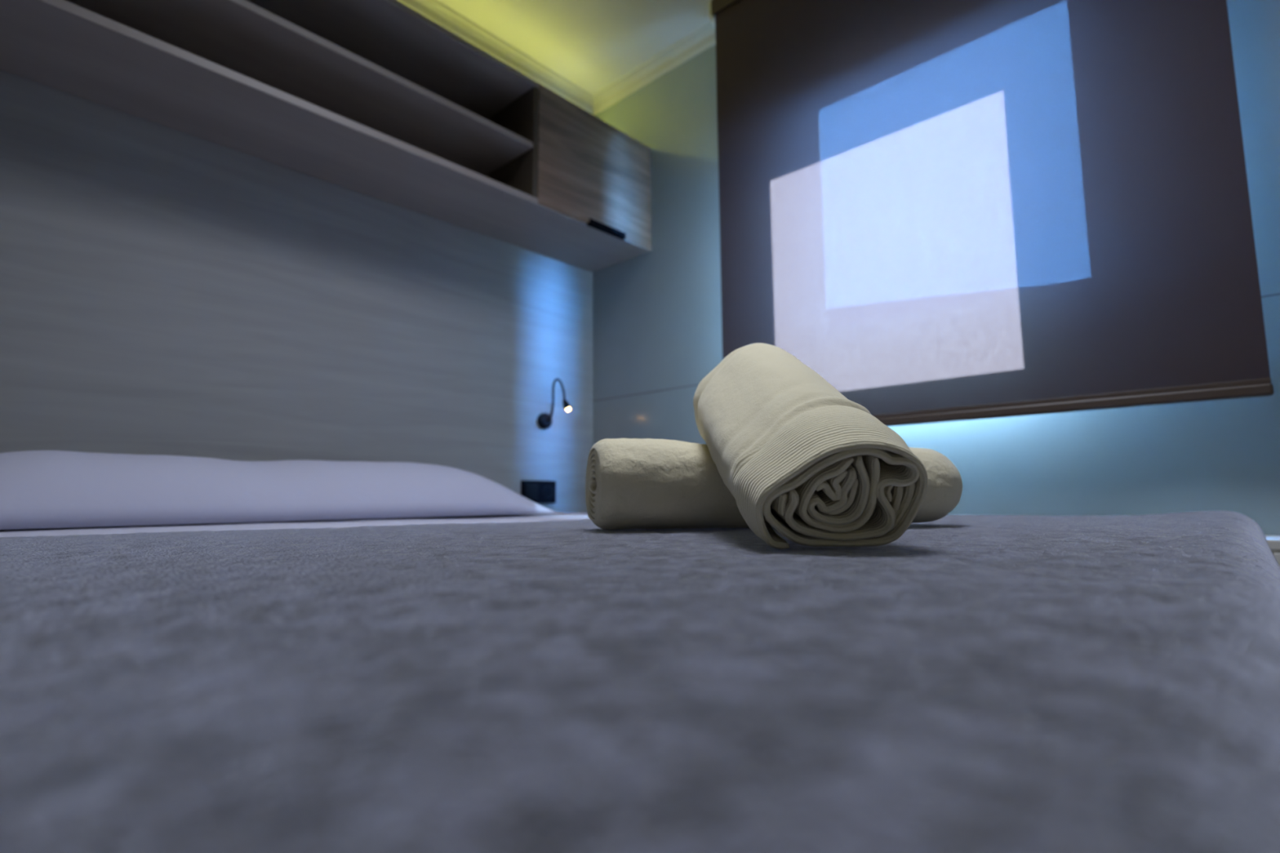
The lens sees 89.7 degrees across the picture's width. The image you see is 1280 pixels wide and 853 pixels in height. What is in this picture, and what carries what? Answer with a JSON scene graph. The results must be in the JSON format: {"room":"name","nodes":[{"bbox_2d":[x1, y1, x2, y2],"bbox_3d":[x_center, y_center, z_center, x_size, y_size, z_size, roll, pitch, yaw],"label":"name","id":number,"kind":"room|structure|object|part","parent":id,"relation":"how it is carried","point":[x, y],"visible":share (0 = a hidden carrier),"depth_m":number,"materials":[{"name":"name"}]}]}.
{"room":"bedroom","nodes":[
{"label":"bedroom","id":0,"kind":"room"},
{"bbox_2d":[0,70,592,512],"bbox_3d":[-1.384,-0.390,1.505,0.080,2.326,3.400,-6,-9,42],"label":"wall","id":1,"kind":"structure","parent":0,"point":[165,291],"depth_m":1.78,"materials":[{"name":"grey wood"}]},
{"bbox_2d":[0,0,651,271],"bbox_3d":[-1.057,-0.995,1.604,0.359,0.432,2.898,-6,-9,42],"label":"wall shelf","id":2,"kind":"object","parent":1,"relation":"attached to","point":[377,99],"visible":1,"depth_m":1.85,"materials":[{"name":"laminate"}]},
{"bbox_3d":[-0.153,-0.923,2.353,0.018,0.423,0.560,-6,-9,42],"label":"cupboard door","id":3,"kind":"part","parent":2,"relation":"part of","materials":[{"name":"brown wood"}]},
{"bbox_3d":[-0.121,-0.716,2.336,0.019,0.022,0.182,-6,-9,42],"label":"door handle","id":4,"kind":"part","parent":2,"relation":"part of","materials":[{"name":"black metal"}]},
{"bbox_2d":[397,0,592,114],"bbox_3d":[-1.312,-1.520,1.622,0.050,0.055,3.300,-6,-9,42],"label":"trim","id":5,"kind":"structure","parent":1,"relation":"attached to","point":[435,11],"depth_m":2.46,"materials":[{"name":"paint"}]},
{"bbox_2d":[520,480,555,503],"bbox_3d":[-0.384,0.249,2.446,0.014,0.086,0.164,-6,-9,42],"label":"socket plate","id":6,"kind":"object","parent":1,"relation":"attached to","point":[537,491],"visible":0.97,"depth_m":2.44,"materials":[{"name":"black plastic"}]},
{"bbox_2d":[537,377,570,429],"bbox_3d":[-0.332,-0.088,2.485,0.120,0.192,0.065,-3,-7,20],"label":"reading lamp","id":7,"kind":"object","parent":1,"relation":"attached to","point":[544,420],"visible":1,"depth_m":2.48,"materials":[{"name":"black metal"}]},
{"bbox_2d":[438,0,711,94],"bbox_3d":[-0.230,-1.690,0.632,3.200,0.050,3.500,-6,-9,42],"label":"ceiling","id":8,"kind":"structure","parent":0,"point":[591,44],"depth_m":2.38,"materials":[{"name":"white paint"}]},
{"bbox_2d":[708,0,1273,426],"bbox_3d":[0.748,-0.773,1.754,1.312,1.543,0.070,-6,-9,42],"label":"roller blind","id":9,"kind":"object","parent":8,"relation":"hanging from","point":[944,211],"visible":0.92,"depth_m":1.59,"materials":[{"name":"brown"}]},
{"bbox_3d":[0.738,-0.025,1.654,1.274,0.034,0.018,-6,-9,42],"label":"rail","id":10,"kind":"part","parent":9,"relation":"part of","materials":[{"name":"brown"}]},
{"bbox_2d":[592,0,1279,535],"bbox_3d":[0.903,-0.386,1.708,3.160,2.326,0.006,-6,-9,42],"label":"wall","id":11,"kind":"structure","parent":0,"point":[657,313],"depth_m":1.63,"materials":[{"name":"paint"}]},
{"bbox_2d":[592,21,715,115],"bbox_3d":[0.875,-1.516,1.811,3.000,0.055,0.050,-6,-9,42],"label":"trim","id":12,"kind":"structure","parent":11,"relation":"attached to","point":[703,38],"depth_m":2.56,"materials":[{"name":"paint"}]},
{"bbox_2d":[592,293,1279,401],"bbox_3d":[0.902,-0.227,1.687,2.998,0.004,0.002,-6,-9,42],"label":"trim","id":13,"kind":"structure","parent":11,"relation":"attached to","point":[1277,294],"depth_m":2.43,"materials":[{"name":"grey"}]},
{"bbox_3d":[-0.212,0.671,0.372,3.200,0.050,3.500,-6,-9,42],"label":"floor","id":14,"kind":"structure","parent":0,"visible":0},
{"bbox_2d":[1265,535,1279,566],"bbox_3d":[1.271,0.461,1.148,0.580,0.514,0.178,-6,-9,42],"label":"base cabinet","id":15,"kind":"object","parent":14,"relation":"on","point":[1273,541],"visible":0.02,"depth_m":1.17,"materials":[{"name":"white paint"}]},
{"bbox_3d":[1.213,0.328,1.101,0.540,0.210,0.011,-6,-9,42],"label":"drawer","id":16,"kind":"part","parent":15,"relation":"part of","materials":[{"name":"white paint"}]},
{"bbox_3d":[-0.210,0.463,1.135,1.925,0.532,1.605,-6,-9,42],"label":"bed","id":17,"kind":"object","parent":14,"relation":"on","visible":0},
{"bbox_2d":[0,512,590,537],"bbox_3d":[-0.478,0.263,1.405,1.200,0.116,1.629,-6,-9,42],"label":"sheet","id":18,"kind":"object","parent":17,"relation":"on","point":[338,523],"visible":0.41,"depth_m":1.23,"materials":[{"name":"white fabric"}]},
{"bbox_2d":[0,450,559,529],"bbox_3d":[-0.868,0.146,1.521,0.430,0.145,1.445,-6,-9,42],"label":"pillow","id":19,"kind":"object","parent":18,"relation":"on","point":[39,489],"visible":1,"depth_m":1.29,"materials":[{"name":"grey fabric"}]},
{"bbox_2d":[0,511,1279,852],"bbox_3d":[0.104,0.362,0.853,1.163,0.475,1.686,-6,-9,42],"label":"throw blanket","id":20,"kind":"object","parent":17,"relation":"on","point":[968,683],"visible":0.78,"depth_m":0.14,"materials":[{"name":"grey fabric"}]},
{"bbox_2d":[585,438,962,529],"bbox_3d":[0.183,0.076,0.863,0.505,0.122,0.127,1,-6,-10],"label":"rolled towel","id":21,"kind":"object","parent":20,"relation":"on","point":[631,483],"visible":0.44,"depth_m":0.78,"materials":[{"name":"beige fabric"}]},
{"bbox_2d":[693,342,928,549],"bbox_3d":[0.151,-0.007,0.706,0.148,0.248,0.436,0,-6,-2],"label":"rolled towel","id":22,"kind":"object","parent":20,"relation":"on","point":[797,456],"visible":1,"depth_m":0.52,"materials":[{"name":"beige fabric"}]}
]}

